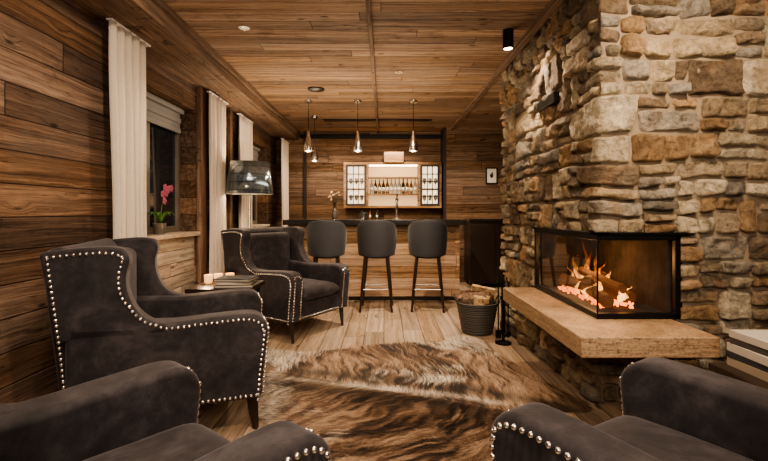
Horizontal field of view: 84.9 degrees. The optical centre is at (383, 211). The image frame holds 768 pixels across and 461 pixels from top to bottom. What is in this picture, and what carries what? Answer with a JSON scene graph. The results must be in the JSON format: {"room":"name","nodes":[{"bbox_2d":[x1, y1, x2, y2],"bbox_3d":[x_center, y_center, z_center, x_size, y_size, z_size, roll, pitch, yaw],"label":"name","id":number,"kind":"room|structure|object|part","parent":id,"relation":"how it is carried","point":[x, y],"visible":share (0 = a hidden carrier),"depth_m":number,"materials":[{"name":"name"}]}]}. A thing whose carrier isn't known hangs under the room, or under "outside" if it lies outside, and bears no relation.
{"room":"lounge bar","nodes":[
{"label":"lounge bar","id":0,"kind":"room"},
{"bbox_2d":[0,0,275,403],"bbox_3d":[-2.100,-0.125,2.950,0.300,2.650,9.300,0,0,0],"label":"wall","id":1,"kind":"structure","parent":0,"point":[56,167],"depth_m":2.44,"materials":[{"name":"brown wood"}]},
{"bbox_2d":[146,121,179,233],"bbox_3d":[-2.135,-0.425,3.765,0.050,1.250,1.170,0,0,0],"label":"frame","id":2,"kind":"object","parent":1,"relation":"attached to","point":[176,228],"visible":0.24,"depth_m":4.23,"materials":[{"name":"brown wood"}]},
{"bbox_2d":[150,123,174,226],"bbox_3d":[-2.140,-0.425,3.765,0.010,1.130,1.050,0,0,0],"label":"glass","id":3,"kind":"object","parent":2,"relation":"in","point":[162,140],"visible":0.21,"depth_m":4.03,"materials":[{"name":"black glass"}]},
{"bbox_2d":[146,98,180,133],"bbox_3d":[-2.087,-0.900,3.765,0.025,0.200,1.070,0,0,0],"label":"blind folds","id":4,"kind":"object","parent":1,"relation":"attached to","point":[156,114],"visible":0.58,"depth_m":3.95,"materials":[{"name":"beige fabric"}]},
{"bbox_2d":[146,91,183,114],"bbox_3d":[-2.078,-1.024,3.765,0.055,0.048,1.110,0,0,0],"label":"blind","id":5,"kind":"object","parent":1,"relation":"attached to","point":[149,96],"depth_m":3.94,"materials":[{"name":"fabric"}]},
{"bbox_2d":[147,231,199,240],"bbox_3d":[-2.030,0.221,3.765,0.260,0.039,1.166,0,0,0],"label":"sill","id":6,"kind":"structure","parent":1,"relation":"attached to","point":[169,235],"depth_m":3.85,"materials":[{"name":"brown wood"}]},
{"bbox_2d":[147,184,173,233],"bbox_3d":[-2.005,-0.028,3.795,0.173,0.456,0.321,0,0,16],"label":"potted orchid","id":7,"kind":"object","parent":6,"relation":"on","point":[159,228],"visible":0.99,"depth_m":3.76,"materials":[{"name":"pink plant"}]},
{"bbox_3d":[-2.020,0.150,3.780,0.120,0.100,0.120,0,0,0],"label":"pot","id":8,"kind":"part","parent":7,"relation":"part of","materials":[{"name":"gold metal"}]},
{"bbox_2d":[157,236,193,292],"bbox_3d":[-2.107,0.720,3.765,0.285,0.960,1.170,0,0,0],"label":"apron","id":9,"kind":"object","parent":1,"relation":"attached to","point":[175,258],"depth_m":4.00,"materials":[{"name":"brown wood"}]},
{"bbox_2d":[196,87,232,284],"bbox_3d":[-1.925,-0.050,5.155,0.050,2.500,1.590,0,0,0],"label":"posts","id":10,"kind":"object","parent":1,"relation":"attached to","point":[201,94],"depth_m":4.40,"materials":[{"name":"brown wood"}]},
{"bbox_2d":[252,195,254,220],"bbox_3d":[-2.140,-0.425,6.475,0.010,1.130,0.930,0,0,0],"label":"glass","id":11,"kind":"object","parent":1,"relation":"attached to","point":[253,196],"visible":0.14,"depth_m":6.87,"materials":[{"name":"black glass"}]},
{"bbox_2d":[252,195,256,223],"bbox_3d":[-2.135,-0.425,6.475,0.050,1.250,1.050,0,0,0],"label":"frame","id":12,"kind":"object","parent":1,"relation":"attached to","point":[255,220],"visible":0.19,"depth_m":6.94,"materials":[{"name":"brown wood"}]},
{"bbox_2d":[253,150,257,160],"bbox_3d":[-2.087,-0.900,6.475,0.025,0.200,0.950,0,0,0],"label":"blind folds","id":13,"kind":"object","parent":1,"relation":"attached to","point":[255,153],"visible":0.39,"depth_m":6.79,"materials":[{"name":"beige fabric"}]},
{"bbox_2d":[252,224,269,227],"bbox_3d":[-2.030,0.221,6.475,0.260,0.039,1.046,0,0,0],"label":"sill","id":14,"kind":"structure","parent":1,"relation":"attached to","point":[253,225],"depth_m":6.68,"materials":[{"name":"brown wood"}]},
{"bbox_2d":[163,0,550,131],"bbox_3d":[0.475,-1.500,3.050,5.450,0.100,9.500,0,0,0],"label":"ceiling","id":15,"kind":"structure","parent":0,"point":[445,51],"depth_m":3.79,"materials":[{"name":"brown wood"}]},
{"bbox_2d":[67,0,298,139],"bbox_3d":[-1.745,-1.375,2.950,0.410,0.149,9.300,0,0,0],"label":"soffit","id":16,"kind":"structure","parent":15,"relation":"attached to","point":[171,46],"depth_m":3.52,"materials":[{"name":"brown wood"}]},
{"bbox_2d":[106,18,150,238],"bbox_3d":[-1.842,-0.057,3.045,0.091,2.484,0.470,0,0,0],"label":"curtain","id":17,"kind":"object","parent":16,"relation":"hanging from","point":[127,51],"visible":0.56,"depth_m":3.01,"materials":[{"name":"fabric"}]},
{"bbox_2d":[206,91,228,278],"bbox_3d":[-1.839,-0.042,4.660,0.091,2.454,0.520,0,0,0],"label":"curtain","id":18,"kind":"object","parent":16,"relation":"hanging from","point":[217,106],"visible":0.75,"depth_m":4.61,"materials":[{"name":"fabric"}]},
{"bbox_2d":[151,0,300,134],"bbox_3d":[-1.540,-1.422,2.950,0.060,0.053,9.300,0,0,0],"label":"trim soffit lip","id":19,"kind":"object","parent":16,"relation":"attached to","point":[160,4],"depth_m":3.72,"materials":[{"name":"brown wood"}]},
{"bbox_2d":[237,113,253,227],"bbox_3d":[-1.840,-0.032,5.585,0.094,2.434,0.550,0,0,0],"label":"curtain","id":20,"kind":"object","parent":16,"relation":"hanging from","point":[245,126],"visible":0.4,"depth_m":5.46,"materials":[{"name":"fabric"}]},
{"bbox_2d":[238,25,249,30],"bbox_3d":[-1.100,-1.446,3.300,0.090,0.005,0.090,0,0,0],"label":"recessed light","id":21,"kind":"object","parent":15,"relation":"in","point":[241,27],"visible":1,"depth_m":3.29,"materials":[{"name":"silver metal"}]},
{"bbox_2d":[304,99,312,151],"bbox_3d":[-0.980,-1.115,5.450,0.120,0.667,0.120,0,0,0],"label":"pendant lamp","id":22,"kind":"object","parent":15,"relation":"hanging from","point":[308,145],"visible":1,"depth_m":5.42,"materials":[{"name":"silver metal"}]},
{"bbox_3d":[-0.980,-0.925,5.450,0.120,0.270,0.120,0,0,0],"label":"lamp shade","id":23,"kind":"part","parent":22,"relation":"part of","materials":[{"name":"clear glass"}]},
{"bbox_2d":[311,115,317,161],"bbox_3d":[-1.050,-1.105,6.350,0.120,0.687,0.120,0,0,0],"label":"pendant lamp","id":24,"kind":"object","parent":15,"relation":"hanging from","point":[314,155],"visible":0.95,"depth_m":6.32,"materials":[{"name":"clear glass"}]},
{"bbox_3d":[-1.050,-0.905,6.350,0.120,0.270,0.120,0,0,0],"label":"lamp shade","id":25,"kind":"part","parent":24,"relation":"part of","materials":[{"name":"clear glass"}]},
{"bbox_2d":[308,87,324,91],"bbox_3d":[-0.800,-1.444,4.950,0.200,0.011,0.200,0,0,0],"label":"ceiling speaker","id":26,"kind":"object","parent":15,"relation":"in","point":[314,89],"depth_m":4.93},
{"bbox_2d":[353,99,361,151],"bbox_3d":[-0.340,-1.115,5.450,0.120,0.667,0.120,0,0,0],"label":"pendant lamp","id":27,"kind":"object","parent":15,"relation":"hanging from","point":[357,147],"visible":1,"depth_m":5.41,"materials":[{"name":"silver metal"}]},
{"bbox_3d":[-0.340,-0.925,5.450,0.120,0.270,0.120,0,0,0],"label":"lamp shade","id":28,"kind":"part","parent":27,"relation":"part of","materials":[{"name":"clear glass"}]},
{"bbox_2d":[365,0,378,132],"bbox_3d":[-0.107,-1.435,2.950,0.035,0.029,9.300,0,0,0],"label":"batten","id":29,"kind":"object","parent":15,"relation":"attached to","point":[368,2],"depth_m":3.72,"materials":[{"name":"brown wood"}]},
{"bbox_2d":[323,119,431,121],"bbox_3d":[-0.100,-1.444,6.615,1.700,0.011,0.130,0,0,0],"label":"ceiling vent","id":30,"kind":"object","parent":15,"relation":"in","point":[325,120],"depth_m":6.60,"materials":[{"name":"black metal"}]},
{"bbox_2d":[409,99,417,151],"bbox_3d":[0.380,-1.115,5.450,0.120,0.667,0.120,0,0,0],"label":"pendant lamp","id":31,"kind":"object","parent":15,"relation":"hanging from","point":[413,146],"visible":1,"depth_m":5.42,"materials":[{"name":"silver metal"}]},
{"bbox_3d":[0.380,-0.925,5.450,0.120,0.270,0.120,0,0,0],"label":"lamp shade","id":32,"kind":"part","parent":31,"relation":"part of","materials":[{"name":"silver metal"}]},
{"bbox_2d":[450,0,563,129],"bbox_3d":[1.170,-1.427,2.950,0.060,0.044,9.300,0,0,0],"label":"trim","id":33,"kind":"structure","parent":15,"relation":"attached to","point":[552,6],"depth_m":3.70,"materials":[{"name":"brown wood"}]},
{"bbox_2d":[503,28,513,50],"bbox_3d":[0.990,-1.375,3.350,0.084,0.149,0.084,0,0,0],"label":"ceiling spotlight","id":34,"kind":"object","parent":15,"relation":"attached to","point":[508,33],"depth_m":3.32,"materials":[{"name":"black metal"}]},
{"bbox_2d":[276,132,439,226],"bbox_3d":[0.475,-0.125,7.700,5.450,2.650,0.200,0,0,0],"label":"wall","id":35,"kind":"structure","parent":0,"point":[325,175],"depth_m":7.60,"materials":[{"name":"brown wood"}]},
{"bbox_2d":[281,138,289,226],"bbox_3d":[-1.698,-0.022,7.240,0.090,2.414,0.520,0,0,0],"label":"curtain","id":36,"kind":"object","parent":35,"relation":"hanging from","point":[284,144],"visible":0.6,"depth_m":7.15,"materials":[{"name":"fabric"}]},
{"bbox_2d":[300,135,440,138],"bbox_3d":[-0.220,-1.350,7.540,2.560,0.060,0.080,0,0,0],"label":"rail","id":37,"kind":"object","parent":35,"relation":"attached to","point":[301,136],"depth_m":7.50,"materials":[{"name":"black metal"}]},
{"bbox_2d":[303,127,445,218],"bbox_3d":[-0.190,-0.125,7.400,2.520,2.650,0.400,0,0,0],"label":"trim","id":38,"kind":"structure","parent":35,"relation":"attached to","point":[443,131],"depth_m":7.45,"materials":[{"name":"brown wood"}]},
{"bbox_2d":[344,152,441,207],"bbox_3d":[0.150,-0.555,7.420,1.700,0.970,0.320,0,0,0],"label":"bar cabinet","id":39,"kind":"object","parent":35,"relation":"attached to","point":[358,176],"visible":1,"depth_m":7.34,"materials":[{"name":"brown wood"}]},
{"bbox_2d":[348,167,363,203],"bbox_3d":[-0.485,-0.465,7.430,0.350,0.710,0.020,0,0,0],"label":"shelf","id":40,"kind":"object","parent":39,"relation":"attached to","point":[350,169],"depth_m":7.42,"materials":[{"name":"white glass"}]},
{"bbox_3d":[-0.485,-0.465,7.281,0.350,0.710,0.022,0,0,0],"label":"door frame","id":41,"kind":"part","parent":39,"relation":"part of","materials":[{"name":"brown wood"}]},
{"bbox_2d":[369,165,416,165],"bbox_3d":[0.160,-0.809,7.325,0.840,0.018,0.030,0,0,0],"label":"light","id":42,"kind":"object","parent":39,"relation":"attached to","point":[369,165],"depth_m":7.31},
{"bbox_2d":[397,178,400,193],"bbox_3d":[0.270,-0.458,7.420,0.065,0.274,0.063,0,0,0],"label":"bottle","id":43,"kind":"object","parent":39,"relation":"in","point":[399,184],"depth_m":7.39,"materials":[{"name":"clear glass"}]},
{"bbox_2d":[401,178,404,193],"bbox_3d":[0.340,-0.457,7.420,0.064,0.271,0.062,0,0,0],"label":"bottle","id":44,"kind":"object","parent":39,"relation":"in","point":[403,184],"depth_m":7.40,"materials":[{"name":"green glass"}]},
{"bbox_2d":[405,179,408,193],"bbox_3d":[0.410,-0.454,7.420,0.063,0.266,0.061,0,0,0],"label":"bottle","id":45,"kind":"object","parent":39,"relation":"in","point":[407,185],"depth_m":7.40,"materials":[{"name":"orange glass"}]},
{"bbox_2d":[409,180,412,193],"bbox_3d":[0.480,-0.447,7.420,0.059,0.251,0.058,0,0,0],"label":"bottle","id":46,"kind":"object","parent":39,"relation":"in","point":[411,185],"depth_m":7.40,"materials":[{"name":"orange glass"}]},
{"bbox_2d":[413,178,416,193],"bbox_3d":[0.550,-0.457,7.420,0.064,0.272,0.063,0,0,0],"label":"bottle","id":47,"kind":"object","parent":39,"relation":"in","point":[415,184],"depth_m":7.40,"materials":[{"name":"clear glass"}]},
{"bbox_2d":[422,167,436,203],"bbox_3d":[0.795,-0.465,7.430,0.330,0.710,0.020,0,0,0],"label":"display shelf","id":48,"kind":"object","parent":39,"relation":"attached to","point":[424,169],"depth_m":7.42,"materials":[{"name":"white glass"}]},
{"bbox_3d":[0.795,-0.465,7.281,0.330,0.710,0.022,0,0,0],"label":"door frame","id":49,"kind":"part","parent":39,"relation":"part of","materials":[{"name":"brown wood"}]},
{"bbox_2d":[384,152,403,161],"bbox_3d":[0.170,-0.950,7.420,0.340,0.180,0.320,0,0,0],"label":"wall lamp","id":50,"kind":"object","parent":35,"relation":"attached to","point":[388,156],"depth_m":7.26,"materials":[{"name":"white"}]},
{"bbox_2d":[197,282,622,441],"bbox_3d":[0.475,1.250,3.050,5.450,0.100,9.500,0,0,0],"label":"floor","id":51,"kind":"structure","parent":0,"point":[427,322],"depth_m":4.05,"materials":[{"name":"brown wood"}]},
{"bbox_2d":[40,237,269,429],"bbox_3d":[-1.254,0.687,2.524,1.050,1.036,0.879,0,0,-19],"label":"wingback armchair","id":52,"kind":"object","parent":51,"relation":"on","point":[111,309],"visible":0.94,"depth_m":2.13,"materials":[{"name":"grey fabric"}]},
{"bbox_3d":[-1.095,0.776,2.206,0.934,0.468,0.155,0,0,-19],"label":"arm","id":53,"kind":"part","parent":52,"relation":"part of","materials":[{"name":"brown fabric"}]},
{"bbox_3d":[-1.324,0.776,2.872,0.934,0.468,0.155,0,0,-19],"label":"arm","id":54,"kind":"part","parent":52,"relation":"part of","materials":[{"name":"brown fabric"}]},
{"bbox_2d":[0,360,331,460],"bbox_3d":[-0.784,0.687,0.972,0.879,1.036,1.050,0,0,40],"label":"wingback armchair","id":55,"kind":"object","parent":51,"relation":"on","point":[147,412],"visible":1,"depth_m":1.26,"materials":[{"name":"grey fabric"}]},
{"bbox_3d":[-1.023,0.776,1.235,0.155,0.468,0.934,0,0,40],"label":"arm","id":56,"kind":"part","parent":55,"relation":"part of","materials":[{"name":"brown fabric"}]},
{"bbox_2d":[83,423,230,460],"bbox_3d":[-0.703,0.777,1.068,0.544,0.152,0.770,0,0,40],"label":"seat cushion","id":57,"kind":"object","parent":55,"relation":"on","point":[134,441],"depth_m":1.30,"materials":[{"name":"brown fabric"}]},
{"bbox_3d":[-1.056,0.605,1.221,0.141,0.829,1.019,0,0,40],"label":"nail trim","id":58,"kind":"part","parent":55,"relation":"part of","materials":[{"name":"grey metal"}]},
{"bbox_3d":[-0.483,0.776,0.782,0.155,0.468,0.934,0,0,40],"label":"arm","id":59,"kind":"part","parent":55,"relation":"part of","materials":[{"name":"brown fabric"}]},
{"bbox_3d":[-0.491,0.605,0.747,0.141,0.829,1.019,0,0,40],"label":"nail trim","id":60,"kind":"part","parent":55,"relation":"part of","materials":[{"name":"grey metal"}]},
{"bbox_2d":[185,280,264,293],"bbox_3d":[-1.300,0.900,3.480,0.500,0.600,0.440,0,0,0],"label":"side table","id":61,"kind":"object","parent":51,"relation":"on","point":[202,287],"visible":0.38,"depth_m":3.34,"materials":[{"name":"brown wood"}]},
{"bbox_2d":[204,273,233,283],"bbox_3d":[-1.410,0.564,3.594,0.244,0.070,0.090,0,0,-31],"label":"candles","id":62,"kind":"object","parent":61,"relation":"on","point":[208,278],"visible":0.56,"depth_m":3.54,"materials":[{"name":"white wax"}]},
{"bbox_2d":[213,275,257,287],"bbox_3d":[-1.200,0.566,3.420,0.320,0.067,0.249,0,0,0],"label":"book stack","id":63,"kind":"object","parent":61,"relation":"on","point":[226,281],"visible":1,"depth_m":3.33,"materials":[{"name":"beige paper"}]},
{"bbox_2d":[225,160,273,227],"bbox_3d":[-1.550,0.315,4.850,0.534,1.770,0.534,0,0,0],"label":"floor lamp","id":64,"kind":"object","parent":51,"relation":"on","point":[245,177],"visible":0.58,"depth_m":4.65,"materials":[{"name":"silver metal"}]},
{"bbox_3d":[-1.550,-0.388,4.850,0.534,0.366,0.534,0,0,0],"label":"lamp shade","id":65,"kind":"part","parent":64,"relation":"part of","materials":[{"name":"mirror"}]},
{"bbox_2d":[221,226,349,343],"bbox_3d":[-1.013,0.687,4.381,1.050,1.036,0.879,0,0,33],"label":"wingback armchair","id":66,"kind":"object","parent":51,"relation":"on","point":[296,288],"visible":0.94,"depth_m":4.22,"materials":[{"name":"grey fabric"}]},
{"bbox_3d":[-1.201,0.605,4.064,1.019,0.829,0.141,0,0,33],"label":"nail trim","id":67,"kind":"part","parent":66,"relation":"part of","materials":[{"name":"grey metal"}]},
{"bbox_3d":[-1.165,0.776,4.060,0.934,0.468,0.155,0,0,33],"label":"arm","id":68,"kind":"part","parent":66,"relation":"part of","materials":[{"name":"brown fabric"}]},
{"bbox_2d":[250,232,289,270],"bbox_3d":[-1.281,0.472,4.556,0.120,0.495,0.650,0,0,33],"label":"cushion","id":69,"kind":"object","parent":66,"relation":"on","point":[268,250],"depth_m":4.54,"materials":[{"name":"brown fabric"}]},
{"bbox_3d":[-0.973,0.927,4.356,0.835,0.175,0.570,0,0,33],"label":"seat rail","id":70,"kind":"part","parent":66,"relation":"part of","materials":[{"name":"brown fabric"}]},
{"bbox_3d":[-0.781,0.776,4.651,0.934,0.468,0.155,0,0,33],"label":"arm","id":71,"kind":"part","parent":66,"relation":"part of","materials":[{"name":"brown fabric"}]},
{"bbox_2d":[302,278,338,300],"bbox_3d":[-0.908,0.777,4.313,0.770,0.152,0.544,0,0,33],"label":"seat cushion","id":72,"kind":"object","parent":66,"relation":"on","point":[314,289],"depth_m":4.17,"materials":[{"name":"brown fabric"}]},
{"bbox_3d":[-0.799,0.605,4.683,1.019,0.829,0.141,0,0,33],"label":"nail trim","id":73,"kind":"part","parent":66,"relation":"part of","materials":[{"name":"grey metal"}]},
{"bbox_2d":[306,220,346,262],"bbox_3d":[-0.709,0.651,5.183,0.494,1.101,0.438,0,0,-5],"label":"bar stool","id":74,"kind":"object","parent":51,"relation":"on","point":[326,239],"visible":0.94,"depth_m":5.00,"materials":[{"name":"grey fabric"}]},
{"bbox_3d":[-0.710,0.502,5.200,0.370,0.115,0.370,0,0,-5],"label":"seat","id":75,"kind":"part","parent":74,"relation":"part of","materials":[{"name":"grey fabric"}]},
{"bbox_2d":[283,219,465,299],"bbox_3d":[-0.125,0.650,5.930,2.410,1.100,0.860,0,0,0],"label":"bar counter","id":76,"kind":"object","parent":51,"relation":"on","point":[402,262],"depth_m":5.68,"materials":[{"name":"brown wood"}]},
{"bbox_2d":[328,191,339,218],"bbox_3d":[-0.693,-0.097,5.803,0.175,0.392,0.165,0,0,0],"label":"vase","id":77,"kind":"object","parent":76,"relation":"on","point":[334,211],"visible":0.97,"depth_m":5.77,"materials":[{"name":"clear glass"}]},
{"bbox_2d":[359,213,367,218],"bbox_3d":[-0.280,0.053,5.720,0.128,0.092,0.128,0,0,0],"label":"ice bucket","id":78,"kind":"object","parent":76,"relation":"on","point":[362,215],"visible":0.88,"depth_m":5.67,"materials":[{"name":"silver metal"}]},
{"bbox_2d":[361,212,377,218],"bbox_3d":[-0.213,0.035,5.960,0.246,0.128,0.103,0,0,-13],"label":"bottles","id":79,"kind":"object","parent":76,"relation":"on","point":[361,212],"visible":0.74,"depth_m":5.95,"materials":[{"name":"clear glass"}]},
{"bbox_2d":[393,194,400,218],"bbox_3d":[0.180,-0.077,5.825,0.100,0.352,0.149,0,0,0],"label":"tap","id":80,"kind":"object","parent":76,"relation":"on","point":[396,198],"visible":0.97,"depth_m":5.83,"materials":[{"name":"silver metal"}]},
{"bbox_2d":[357,220,396,312],"bbox_3d":[-0.090,0.651,5.183,0.494,1.101,0.438,0,0,2],"label":"bar stool","id":81,"kind":"object","parent":51,"relation":"on","point":[376,239],"visible":1,"depth_m":5.01,"materials":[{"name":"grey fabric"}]},
{"bbox_3d":[-0.090,0.502,5.200,0.370,0.115,0.370,0,0,2],"label":"seat","id":82,"kind":"part","parent":81,"relation":"part of","materials":[{"name":"grey fabric"}]},
{"bbox_2d":[247,334,591,460],"bbox_3d":[0.185,1.181,2.724,2.096,0.031,2.364,0,0,-13],"label":"cowhide rug","id":83,"kind":"object","parent":51,"relation":"on","point":[441,401],"visible":0.94,"depth_m":2.68,"materials":[{"name":"brown fur"}]},
{"bbox_2d":[408,220,447,312],"bbox_3d":[0.538,0.651,5.183,0.494,1.101,0.438,0,0,6],"label":"bar stool","id":84,"kind":"object","parent":51,"relation":"on","point":[427,239],"visible":1,"depth_m":5.01,"materials":[{"name":"grey fabric"}]},
{"bbox_3d":[0.540,0.502,5.200,0.370,0.115,0.370,0,0,6],"label":"seat","id":85,"kind":"part","parent":84,"relation":"part of","materials":[{"name":"grey fabric"}]},
{"bbox_2d":[453,284,500,335],"bbox_3d":[0.930,0.960,4.200,0.415,0.480,0.415,0,0,43],"label":"basket","id":86,"kind":"object","parent":51,"relation":"on","point":[477,306],"visible":0.98,"depth_m":4.07,"materials":[{"name":"wicker"}]},
{"bbox_2d":[463,218,504,286],"bbox_3d":[1.770,0.655,6.905,0.840,1.090,0.550,0,0,0],"label":"sideboard","id":87,"kind":"object","parent":51,"relation":"on","point":[482,240],"visible":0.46,"depth_m":6.64,"materials":[{"name":"brown wood"}]},
{"bbox_2d":[495,274,511,345],"bbox_3d":[1.090,0.880,3.840,0.150,0.640,0.150,0,0,0],"label":"stand","id":88,"kind":"object","parent":51,"relation":"on","point":[502,342],"visible":0.96,"depth_m":3.83,"materials":[{"name":"black metal"}]},
{"bbox_2d":[495,329,510,337],"bbox_3d":[1.087,1.110,3.841,0.121,0.080,0.101,0,0,37],"label":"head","id":89,"kind":"object","parent":88,"relation":"attached to","point":[498,333],"visible":0.88,"depth_m":3.83},
{"bbox_2d":[497,277,509,334],"bbox_3d":[1.090,0.859,3.840,0.092,0.522,0.092,0,0,45],"label":"rods","id":90,"kind":"object","parent":88,"relation":"attached to","point":[499,281],"visible":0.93,"depth_m":3.83,"materials":[{"name":"black metal"}]},
{"bbox_2d":[489,357,767,460],"bbox_3d":[0.936,0.687,1.017,0.879,1.036,1.050,0,0,-33],"label":"wingback armchair","id":91,"kind":"object","parent":51,"relation":"on","point":[673,410],"visible":1,"depth_m":1.29,"materials":[{"name":"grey fabric"}]},
{"bbox_3d":[0.619,0.605,0.829,0.141,0.829,1.019,0,0,-33],"label":"nail trim","id":92,"kind":"part","parent":91,"relation":"part of","materials":[{"name":"grey metal"}]},
{"bbox_3d":[0.615,0.776,0.865,0.155,0.468,0.934,0,0,-33],"label":"arm","id":93,"kind":"part","parent":91,"relation":"part of","materials":[{"name":"brown fabric"}]},
{"bbox_3d":[1.238,0.605,1.231,0.141,0.829,1.019,0,0,-33],"label":"nail trim","id":94,"kind":"part","parent":91,"relation":"part of","materials":[{"name":"grey metal"}]},
{"bbox_2d":[594,415,753,460],"bbox_3d":[0.868,0.777,1.122,0.544,0.152,0.770,0,0,-33],"label":"seat cushion","id":95,"kind":"object","parent":91,"relation":"on","point":[663,437],"depth_m":1.32,"materials":[{"name":"brown fabric"}]},
{"bbox_3d":[1.206,0.776,1.249,0.155,0.468,0.934,0,0,-33],"label":"arm","id":96,"kind":"part","parent":91,"relation":"part of","materials":[{"name":"brown fabric"}]},
{"bbox_2d":[498,0,767,401],"bbox_3d":[2.057,-0.125,3.347,1.796,2.650,2.066,0,0,0],"label":"chimney","id":97,"kind":"object","parent":51,"relation":"on","point":[619,115],"visible":0.74,"depth_m":2.39,"materials":[{"name":"natural stone"},{"name":"mortar"}]},
{"bbox_2d":[503,287,719,357],"bbox_3d":[1.285,0.653,2.690,0.670,0.103,1.340,0,0,0],"label":"hearth slab","id":98,"kind":"object","parent":97,"relation":"on","point":[587,336],"visible":0.73,"depth_m":2.12,"materials":[{"name":"stone"}]},
{"bbox_2d":[534,226,693,318],"bbox_3d":[1.462,0.367,2.865,0.545,0.505,1.030,0,0,0],"label":"fireplace insert","id":99,"kind":"object","parent":97,"relation":"in","point":[601,275],"visible":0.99,"depth_m":2.68,"materials":[{"name":"black metal"}]},
{"bbox_2d":[708,362,767,388],"bbox_3d":[1.720,0.950,1.780,0.420,0.500,0.360,0,0,0],"label":"table","id":100,"kind":"object","parent":51,"relation":"on","point":[722,368],"visible":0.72,"depth_m":1.83,"materials":[{"name":"brown wood"}]},
{"bbox_2d":[727,330,767,381],"bbox_3d":[1.730,0.619,1.810,0.319,0.160,0.258,0,0,0],"label":"magazine stack","id":101,"kind":"object","parent":100,"relation":"on","point":[748,349],"visible":1,"depth_m":1.82,"materials":[{"name":"beige paper"}]},
{"bbox_2d":[446,127,504,281],"bbox_3d":[2.035,-0.125,7.400,1.930,2.650,0.400,0,0,0],"label":"wall","id":102,"kind":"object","parent":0,"point":[469,150],"depth_m":7.20,"materials":[{"name":"brown wood"}]},
{"bbox_2d":[486,167,497,183],"bbox_3d":[1.840,-0.620,7.183,0.200,0.280,0.025,0,0,0],"label":"picture frame","id":103,"kind":"object","parent":102,"relation":"attached to","point":[491,172],"visible":1,"depth_m":7.18,"materials":[{"name":"black wood"}]}
]}

